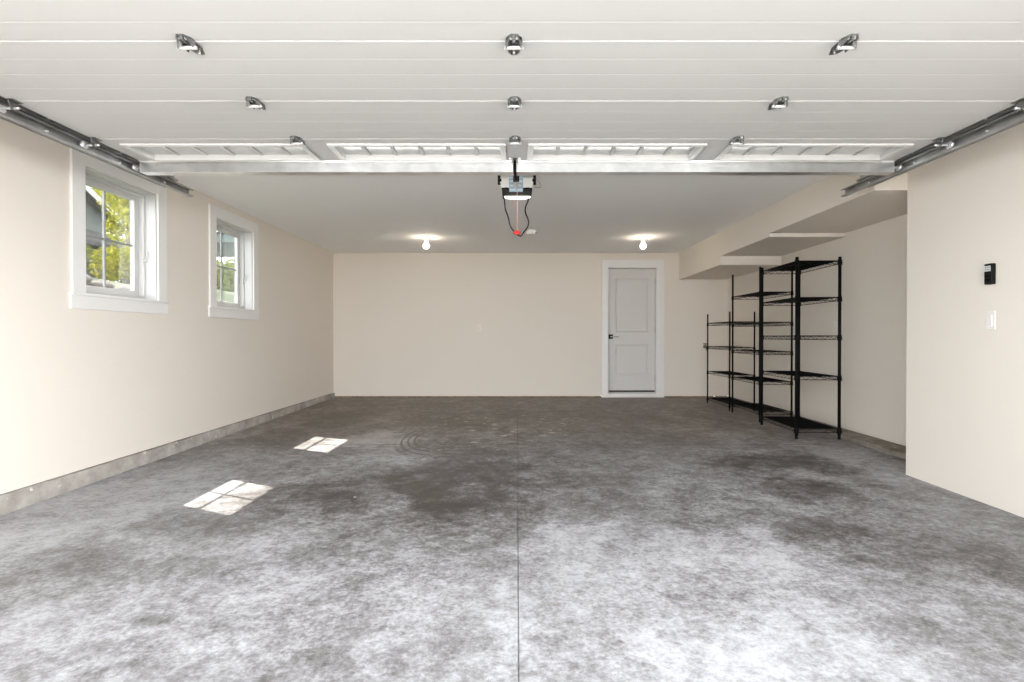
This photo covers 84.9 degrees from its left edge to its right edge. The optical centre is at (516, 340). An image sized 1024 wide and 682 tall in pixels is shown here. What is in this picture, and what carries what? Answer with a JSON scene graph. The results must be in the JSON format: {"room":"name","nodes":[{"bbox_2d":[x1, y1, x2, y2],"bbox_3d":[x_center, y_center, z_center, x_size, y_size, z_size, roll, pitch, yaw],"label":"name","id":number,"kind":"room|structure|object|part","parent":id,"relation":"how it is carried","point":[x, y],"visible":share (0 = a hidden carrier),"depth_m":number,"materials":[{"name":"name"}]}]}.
{"room":"garage","nodes":[
{"label":"garage","id":0,"kind":"room"},
{"bbox_2d":[0,118,333,493],"bbox_3d":[-3.143,-0.271,5.345,0.166,2.328,8.293,0,0,0],"label":"wall","id":1,"kind":"structure","parent":0,"point":[80,389],"depth_m":4.38,"materials":[{"name":"beige paint"}]},
{"bbox_2d":[68,148,169,313],"bbox_3d":[-3.128,-0.791,4.352,0.196,1.126,1.073,0,0,0],"label":"window","id":2,"kind":"structure","parent":1,"relation":"in","point":[147,293],"depth_m":4.46,"materials":[{"name":"white paint"}]},
{"bbox_3d":[-3.204,-0.791,4.352,0.036,0.871,0.735,0,0,0],"label":"sash","id":3,"kind":"part","parent":2,"relation":"part of","materials":[{"name":"grey plastic"}]},
{"bbox_3d":[-3.186,-0.790,4.352,0.081,0.905,0.803,0,0,0],"label":"frame","id":4,"kind":"part","parent":2,"relation":"part of","materials":[{"name":"grey plastic"}]},
{"bbox_3d":[-3.100,-0.330,4.356,0.140,0.020,1.073,0,0,0],"label":"sill","id":5,"kind":"part","parent":2,"relation":"part of","materials":[{"name":"white paint"}]},
{"bbox_2d":[0,393,334,515],"bbox_3d":[-3.127,1.032,5.350,0.186,0.280,8.283,0,0,0],"label":"baseboard","id":6,"kind":"structure","parent":1,"relation":"attached to","point":[11,501],"depth_m":4.29,"materials":[{"name":"concrete"}]},
{"bbox_2d":[208,204,259,319],"bbox_3d":[-3.128,-0.805,6.075,0.196,1.126,1.073,0,0,0],"label":"window","id":7,"kind":"structure","parent":1,"relation":"in","point":[246,243],"depth_m":6.32,"materials":[{"name":"white paint"}]},
{"bbox_3d":[-3.204,-0.804,6.075,0.036,0.871,0.735,0,0,0],"label":"sash","id":8,"kind":"part","parent":7,"relation":"part of","materials":[{"name":"grey plastic"}]},
{"bbox_3d":[-3.186,-0.804,6.075,0.081,0.905,0.803,0,0,0],"label":"frame","id":9,"kind":"part","parent":7,"relation":"part of","materials":[{"name":"grey plastic"}]},
{"bbox_3d":[-3.100,-0.344,6.079,0.140,0.020,1.073,0,0,0],"label":"sill","id":10,"kind":"part","parent":7,"relation":"part of","materials":[{"name":"white paint"}]},
{"bbox_2d":[174,175,828,252],"bbox_3d":[0.175,-1.560,5.304,7.050,0.250,8.433,0,0,0],"label":"ceiling","id":11,"kind":"structure","parent":0,"point":[333,213],"depth_m":6.04,"materials":[{"name":"white paint"}]},
{"bbox_2d":[0,96,192,196],"bbox_3d":[-2.514,-1.250,2.770,0.081,0.329,3.040,0,0,0],"label":"door track","id":12,"kind":"object","parent":11,"relation":"attached to","point":[25,118],"visible":0.65,"depth_m":3.18,"materials":[{"name":"metal"}]},
{"bbox_2d":[0,0,1023,174],"bbox_3d":[0.000,-1.144,2.687,5.000,0.118,2.128,0,0,0],"label":"garage door","id":13,"kind":"structure","parent":12,"relation":"attached to","point":[175,87],"depth_m":2.46,"materials":[{"name":"white metal"}]},
{"bbox_3d":[-2.442,-1.122,2.700,0.085,0.012,0.012,0,0,0],"label":"stem","id":14,"kind":"part","parent":13,"relation":"part of","materials":[{"name":"silver metal"}]},
{"bbox_3d":[-1.800,-1.190,3.450,1.036,0.004,0.258,0,0,0],"label":"pane","id":15,"kind":"part","parent":13,"relation":"part of","materials":[{"name":"grey"}]},
{"bbox_2d":[162,147,290,154],"bbox_3d":[-1.800,-1.184,3.450,0.727,0.006,0.232,0,0,0],"label":"window","id":16,"kind":"structure","parent":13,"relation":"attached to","point":[174,150],"depth_m":3.49,"materials":[{"name":"grey"}]},
{"bbox_3d":[-0.595,-1.190,3.450,1.006,0.004,0.258,0,0,0],"label":"pane","id":17,"kind":"part","parent":13,"relation":"part of","materials":[{"name":"grey"}]},
{"bbox_2d":[362,147,478,154],"bbox_3d":[-0.595,-1.184,3.450,0.707,0.006,0.232,0,0,0],"label":"window","id":18,"kind":"structure","parent":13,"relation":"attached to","point":[366,150],"depth_m":3.49,"materials":[{"name":"grey"}]},
{"bbox_3d":[0.000,-1.178,2.426,4.880,0.045,0.544,0,0,0],"label":"door","id":19,"kind":"part","parent":13,"relation":"part of","materials":[{"name":"white metal"}]},
{"bbox_3d":[0.000,-1.174,1.887,4.880,0.045,0.529,0,0,0],"label":"door","id":20,"kind":"part","parent":13,"relation":"part of","materials":[{"name":"white metal"}]},
{"bbox_3d":[0.000,-1.182,2.959,4.880,0.045,0.516,0,0,0],"label":"door","id":21,"kind":"part","parent":13,"relation":"part of","materials":[{"name":"white metal"}]},
{"bbox_2d":[555,147,671,154],"bbox_3d":[0.595,-1.184,3.450,0.707,0.006,0.232,0,0,0],"label":"grille","id":22,"kind":"object","parent":13,"relation":"attached to","point":[558,150],"depth_m":3.49,"materials":[{"name":"grey"}]},
{"bbox_3d":[0.595,-1.190,3.450,1.006,0.004,0.258,0,0,0],"label":"pane","id":23,"kind":"part","parent":13,"relation":"part of","materials":[{"name":"grey"}]},
{"bbox_2d":[743,147,871,154],"bbox_3d":[1.800,-1.184,3.450,0.727,0.006,0.232,0,0,0],"label":"grille","id":24,"kind":"object","parent":13,"relation":"attached to","point":[749,150],"depth_m":3.49,"materials":[{"name":"grey"}]},
{"bbox_3d":[1.800,-1.190,3.450,1.036,0.004,0.258,0,0,0],"label":"pane","id":25,"kind":"part","parent":13,"relation":"part of","materials":[{"name":"grey"}]},
{"bbox_2d":[422,237,429,248],"bbox_3d":[-1.273,-1.374,7.859,0.116,0.163,0.116,0,0,0],"label":"ceiling lamp","id":26,"kind":"object","parent":11,"relation":"attached to","point":[426,245],"visible":1,"depth_m":7.83,"materials":[{"name":"white glass"}]},
{"bbox_3d":[-1.273,-1.343,7.859,0.084,0.101,0.084,0,0,0],"label":"bulb","id":27,"kind":"part","parent":26,"relation":"part of","materials":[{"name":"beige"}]},
{"bbox_2d":[498,160,541,236],"bbox_3d":[0.025,-1.117,3.149,0.374,0.601,3.805,0,0,0],"label":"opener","id":28,"kind":"object","parent":11,"relation":"hanging from","point":[513,187],"visible":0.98,"depth_m":4.69,"materials":[{"name":"white plastic"}]},
{"bbox_3d":[-0.009,-1.163,3.982,0.021,0.206,0.803,0,0,1],"label":"arm","id":29,"kind":"part","parent":28,"relation":"part of","materials":[{"name":"black metal"}]},
{"bbox_3d":[-0.008,-1.322,4.689,0.116,0.146,0.004,0,0,0],"label":"label plate","id":30,"kind":"part","parent":28,"relation":"part of","materials":[{"name":"blue"}]},
{"bbox_2d":[510,177,521,190],"bbox_3d":[-0.008,-1.316,4.686,0.104,0.115,0.002,0,0,0],"label":"print","id":31,"kind":"object","parent":28,"relation":"attached to","point":[512,188],"depth_m":4.69},
{"bbox_3d":[-0.004,-1.017,4.577,0.214,0.378,0.323,0,0,0],"label":"cord","id":32,"kind":"part","parent":28,"relation":"part of","materials":[{"name":"black plastic"}]},
{"bbox_2d":[502,187,531,198],"bbox_3d":[0.000,-1.282,4.865,0.256,0.016,0.354,0,0,0],"label":"light","id":33,"kind":"object","parent":28,"relation":"attached to","point":[507,192],"depth_m":4.80,"materials":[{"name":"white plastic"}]},
{"bbox_2d":[526,229,536,234],"bbox_3d":[0.185,-1.423,7.339,0.132,0.057,0.132,0,1,-23],"label":"smoke detector","id":34,"kind":"object","parent":11,"relation":"attached to","point":[529,231],"visible":1,"depth_m":7.29,"materials":[{"name":"white plastic"}]},
{"bbox_2d":[639,237,646,248],"bbox_3d":[1.771,-1.374,7.859,0.116,0.163,0.116,0,0,0],"label":"ceiling lamp","id":35,"kind":"object","parent":11,"relation":"attached to","point":[643,245],"visible":1,"depth_m":7.83,"materials":[{"name":"white glass"}]},
{"bbox_3d":[1.771,-1.343,7.859,0.084,0.101,0.084,0,0,0],"label":"bulb","id":36,"kind":"part","parent":35,"relation":"part of","materials":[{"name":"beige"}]},
{"bbox_2d":[841,105,1023,196],"bbox_3d":[2.514,-1.250,2.770,0.081,0.329,3.040,0,0,0],"label":"door track","id":37,"kind":"object","parent":11,"relation":"attached to","point":[1008,118],"visible":0.66,"depth_m":3.21,"materials":[{"name":"metal"}]},
{"bbox_2d":[0,396,1023,681],"bbox_3d":[0.190,1.121,5.356,6.980,0.301,8.293,0,0,0],"label":"floor","id":38,"kind":"structure","parent":0,"point":[337,539],"depth_m":2.69,"materials":[{"name":"concrete"}]},
{"bbox_2d":[706,312,755,410],"bbox_3d":[3.095,0.275,8.148,0.372,1.365,0.922,0,0,0],"label":"wire shelving","id":39,"kind":"object","parent":38,"relation":"on","point":[728,400],"visible":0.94,"depth_m":7.99,"materials":[{"name":"black metal"}]},
{"bbox_3d":[2.925,0.257,8.592,0.022,1.337,0.022,0,0,0],"label":"post","id":40,"kind":"part","parent":39,"relation":"part of","materials":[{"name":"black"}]},
{"bbox_3d":[3.095,0.887,8.152,0.372,0.050,0.922,0,0,0],"label":"shelf","id":41,"kind":"part","parent":39,"relation":"part of","materials":[{"name":"black metal"}]},
{"bbox_3d":[2.925,0.264,7.702,0.022,1.337,0.022,0,0,0],"label":"post","id":42,"kind":"part","parent":39,"relation":"part of","materials":[{"name":"black metal"}]},
{"bbox_3d":[3.095,0.482,8.149,0.372,0.050,0.922,0,0,0],"label":"shelf","id":43,"kind":"part","parent":39,"relation":"part of","materials":[{"name":"black metal"}]},
{"bbox_3d":[3.095,-0.253,8.143,0.372,0.050,0.922,0,0,0],"label":"shelf","id":44,"kind":"part","parent":39,"relation":"part of","materials":[{"name":"black metal"}]},
{"bbox_3d":[3.095,0.102,8.146,0.372,0.050,0.922,0,0,0],"label":"shelf","id":45,"kind":"part","parent":39,"relation":"part of","materials":[{"name":"black metal"}]},
{"bbox_3d":[3.265,0.264,7.702,0.022,1.337,0.022,0,0,0],"label":"post","id":46,"kind":"part","parent":39,"relation":"part of","materials":[{"name":"black metal"}]},
{"bbox_2d":[731,267,793,421],"bbox_3d":[3.107,0.039,7.146,0.418,1.865,0.885,0,0,0],"label":"wire shelving","id":47,"kind":"object","parent":38,"relation":"on","point":[756,406],"visible":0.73,"depth_m":6.90,"materials":[{"name":"black metal"}]},
{"bbox_3d":[2.915,0.022,7.570,0.024,1.837,0.024,0,0,0],"label":"post","id":48,"kind":"part","parent":47,"relation":"part of","materials":[{"name":"black metal"}]},
{"bbox_3d":[2.915,0.029,6.721,0.024,1.837,0.024,0,0,0],"label":"post","id":49,"kind":"part","parent":47,"relation":"part of","materials":[{"name":"black metal"}]},
{"bbox_3d":[3.107,0.142,7.146,0.418,0.050,0.885,0,0,0],"label":"shelf","id":50,"kind":"part","parent":47,"relation":"part of","materials":[{"name":"black metal"}]},
{"bbox_3d":[3.107,0.502,7.149,0.418,0.050,0.885,0,0,0],"label":"shelf","id":51,"kind":"part","parent":47,"relation":"part of","materials":[{"name":"black metal"}]},
{"bbox_3d":[3.107,0.862,7.152,0.418,0.050,0.885,0,0,0],"label":"shelf","id":52,"kind":"part","parent":47,"relation":"part of","materials":[{"name":"black metal"}]},
{"bbox_3d":[3.107,-0.578,7.141,0.418,0.050,0.885,0,0,0],"label":"shelf","id":53,"kind":"part","parent":47,"relation":"part of","materials":[{"name":"black metal"}]},
{"bbox_3d":[3.107,-0.213,7.144,0.418,0.050,0.885,0,0,0],"label":"shelf","id":54,"kind":"part","parent":47,"relation":"part of","materials":[{"name":"black metal"}]},
{"bbox_3d":[3.298,0.029,6.721,0.024,1.837,0.024,0,0,0],"label":"post","id":55,"kind":"part","parent":47,"relation":"part of","materials":[{"name":"black metal"}]},
{"bbox_2d":[759,257,842,438],"bbox_3d":[3.057,0.067,6.096,0.471,1.840,0.938,0,0,2],"label":"wire shelving","id":56,"kind":"object","parent":38,"relation":"on","point":[796,422],"visible":1,"depth_m":5.81,"materials":[{"name":"black metal"}]},
{"bbox_3d":[2.864,0.049,6.549,0.033,1.812,0.033,0,0,2],"label":"post","id":57,"kind":"part","parent":56,"relation":"part of","materials":[{"name":"black metal"}]},
{"bbox_3d":[2.826,0.057,5.660,0.033,1.812,0.033,0,0,2],"label":"post","id":58,"kind":"part","parent":56,"relation":"part of","materials":[{"name":"black metal"}]},
{"bbox_3d":[3.287,0.050,6.531,0.033,1.812,0.033,0,0,2],"label":"post","id":59,"kind":"part","parent":56,"relation":"part of","materials":[{"name":"black metal"}]},
{"bbox_3d":[3.057,0.902,6.102,0.471,0.050,0.938,0,0,2],"label":"shelf","id":60,"kind":"part","parent":56,"relation":"part of","materials":[{"name":"black metal"}]},
{"bbox_3d":[3.057,-0.428,6.092,0.471,0.050,0.938,0,0,2],"label":"shelf","id":61,"kind":"part","parent":56,"relation":"part of","materials":[{"name":"black metal"}]},
{"bbox_3d":[3.057,-0.038,6.095,0.471,0.050,0.938,0,0,2],"label":"shelf","id":62,"kind":"part","parent":56,"relation":"part of","materials":[{"name":"black metal"}]},
{"bbox_3d":[3.057,0.370,6.098,0.471,0.050,0.938,0,0,2],"label":"shelf","id":63,"kind":"part","parent":56,"relation":"part of","materials":[{"name":"black metal"}]},
{"bbox_3d":[3.057,-0.798,6.089,0.471,0.050,0.938,0,0,2],"label":"shelf","id":64,"kind":"part","parent":56,"relation":"part of","materials":[{"name":"black metal"}]},
{"bbox_3d":[3.249,0.057,5.642,0.033,1.812,0.033,0,0,2],"label":"post","id":65,"kind":"part","parent":56,"relation":"part of","materials":[{"name":"black metal"}]},
{"bbox_2d":[333,253,727,395],"bbox_3d":[0.225,-0.274,9.406,6.570,2.387,0.150,0,0,0],"label":"wall","id":66,"kind":"structure","parent":0,"point":[405,324],"depth_m":9.33,"materials":[{"name":"beige paint"}]},
{"bbox_2d":[335,396,713,396],"bbox_3d":[0.110,0.934,9.389,6.340,0.031,0.104,0,0,0],"label":"baseboard","id":67,"kind":"structure","parent":66,"relation":"attached to","point":[335,396],"depth_m":9.34,"materials":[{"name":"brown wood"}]},
{"bbox_2d":[602,259,664,396],"bbox_3d":[1.932,-0.207,9.397,1.040,2.299,0.170,0,0,0],"label":"door","id":68,"kind":"structure","parent":66,"relation":"in","point":[632,290],"depth_m":9.42,"materials":[{"name":"white paint"}]},
{"bbox_2d":[679,172,907,278],"bbox_3d":[3.105,-1.226,6.777,0.810,0.442,5.093,0,0,0],"label":"soffit","id":69,"kind":"structure","parent":0,"point":[816,214],"depth_m":5.89,"materials":[{"name":"beige paint"}]},
{"bbox_2d":[727,123,1023,517],"bbox_3d":[3.305,-0.198,5.340,0.710,2.475,8.283,0,0,0],"label":"wall","id":70,"kind":"structure","parent":0,"point":[922,372],"depth_m":3.98,"materials":[{"name":"beige paint"}]},
{"bbox_2d":[715,396,905,459],"bbox_3d":[3.478,1.049,6.795,0.364,0.223,5.093,0,0,0],"label":"baseboard","id":71,"kind":"structure","parent":70,"relation":"attached to","point":[888,447],"depth_m":5.43,"materials":[{"name":"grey concrete"}]},
{"bbox_2d":[833,321,836,331],"bbox_3d":[3.505,-0.160,6.179,0.010,0.118,0.072,0,0,0],"label":"wall outlet","id":72,"kind":"object","parent":70,"relation":"attached to","point":[834,322],"visible":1,"depth_m":6.17,"materials":[{"name":"beige plastic"}]},
{"bbox_2d":[984,263,995,284],"bbox_3d":[2.933,-0.416,3.475,0.034,0.128,0.056,0,0,0],"label":"switch","id":73,"kind":"object","parent":70,"relation":"attached to","point":[989,269],"visible":1,"depth_m":3.46,"materials":[{"name":"black plastic"}]},
{"bbox_2d":[985,311,995,329],"bbox_3d":[2.943,-0.128,3.486,0.013,0.120,0.072,0,0,0],"label":"light switch","id":74,"kind":"object","parent":70,"relation":"attached to","point":[990,316],"visible":1,"depth_m":3.48,"materials":[{"name":"white plastic"}]},
{"label":"outside","id":75,"kind":"structure","parent":0,"visible":0},
{"bbox_2d":[93,278,234,302],"bbox_3d":[-20.330,-1.215,24.291,34.000,2.570,46.000,0,0,0],"label":"bank","id":76,"kind":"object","parent":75,"point":[226,296],"visible":0.02,"depth_m":15.53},
{"bbox_2d":[86,274,92,284],"bbox_3d":[-7.604,-0.991,9.537,0.604,0.400,0.632,0,0,-21],"label":"boulder","id":77,"kind":"object","parent":76,"relation":"on","point":[89,279],"visible":0.18,"depth_m":9.63,"materials":[{"name":"white stone"}]},
{"bbox_2d":[86,244,93,262],"bbox_3d":[-9.837,-1.851,12.285,0.902,0.904,0.889,0,0,0],"label":"leafy shrub","id":78,"kind":"object","parent":76,"relation":"on","point":[88,248],"visible":0.02,"depth_m":12.51,"materials":[{"name":"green plant"}]},
{"bbox_2d":[88,279,114,287],"bbox_3d":[-7.660,-0.977,10.324,0.424,0.322,0.454,0,1,42],"label":"boulder","id":79,"kind":"object","parent":76,"relation":"on","point":[99,283],"visible":0.44,"depth_m":10.23,"materials":[{"name":"white stone"}]},
{"bbox_2d":[86,185,129,278],"bbox_3d":[-17.450,-3.597,13.922,9.500,6.400,10.700,0,0,0],"label":"neighbor house","id":80,"kind":"structure","parent":76,"relation":"on","point":[93,209],"depth_m":18.34,"materials":[{"name":"grey"}]},
{"bbox_3d":[-13.993,-2.030,18.084,0.010,1.200,1.000,0,0,0],"label":"pane","id":81,"kind":"part","parent":80,"relation":"part of","materials":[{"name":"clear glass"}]},
{"bbox_3d":[-13.625,-5.367,13.907,0.050,2.740,10.700,0,0,0],"label":"rake trim","id":82,"kind":"part","parent":80,"relation":"part of","materials":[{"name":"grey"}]},
{"bbox_2d":[87,245,129,283],"bbox_3d":[-9.865,-1.927,14.336,1.440,1.064,1.616,0,0,0],"label":"shrub","id":83,"kind":"object","parent":76,"relation":"on","point":[120,263],"visible":0.49,"depth_m":13.95,"materials":[{"name":"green plant"}]},
{"bbox_2d":[91,187,125,241],"bbox_3d":[-25.899,-6.631,34.274,4.267,9.481,5.965,0,0,0],"label":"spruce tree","id":84,"kind":"object","parent":76,"relation":"on","point":[91,187],"visible":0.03,"depth_m":34.83,"materials":[{"name":"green plant"}]},
{"bbox_2d":[102,233,119,281],"bbox_3d":[-15.872,-2.941,21.456,1.580,2.404,1.681,0,0,0],"label":"shrub","id":85,"kind":"object","parent":76,"relation":"on","point":[107,254],"visible":0.05,"depth_m":21.32,"materials":[{"name":"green plant"}]},
{"bbox_2d":[92,187,129,250],"bbox_3d":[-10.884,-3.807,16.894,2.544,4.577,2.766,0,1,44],"label":"maple tree","id":86,"kind":"object","parent":76,"relation":"on","point":[125,202],"visible":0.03,"depth_m":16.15,"materials":[{"name":"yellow plant"}]},
{"bbox_2d":[108,235,126,281],"bbox_3d":[-17.180,-3.252,23.817,1.814,2.838,1.397,0,1,34],"label":"shrub","id":87,"kind":"object","parent":76,"relation":"on","point":[114,235],"visible":0.02,"depth_m":23.73,"materials":[{"name":"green plant"}]},
{"bbox_2d":[114,285,129,289],"bbox_3d":[-7.695,-0.958,11.043,0.408,0.271,0.420,0,0,0],"label":"boulder","id":88,"kind":"object","parent":76,"relation":"on","point":[123,287],"visible":0.23,"depth_m":10.91,"materials":[{"name":"white stone"}]},
{"bbox_2d":[122,232,233,256],"bbox_3d":[-18.000,-3.652,34.472,8.300,4.980,6.300,0,0,0],"label":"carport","id":89,"kind":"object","parent":76,"relation":"on","point":[227,241],"visible":0.06,"depth_m":32.52,"materials":[{"name":"grey"}]},
{"bbox_2d":[217,259,234,292],"bbox_3d":[-12.202,-2.356,23.983,1.425,1.925,9.196,0,0,0],"label":"hedge","id":90,"kind":"object","parent":76,"relation":"on","point":[228,276],"visible":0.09,"depth_m":22.65,"materials":[{"name":"green plant"}]},
{"bbox_2d":[223,257,233,264],"bbox_3d":[-14.501,-2.971,28.582,2.124,2.640,2.069,0,0,16],"label":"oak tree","id":91,"kind":"object","parent":76,"relation":"on","point":[231,260],"visible":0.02,"depth_m":28.10,"materials":[{"name":"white plant"}]}
]}

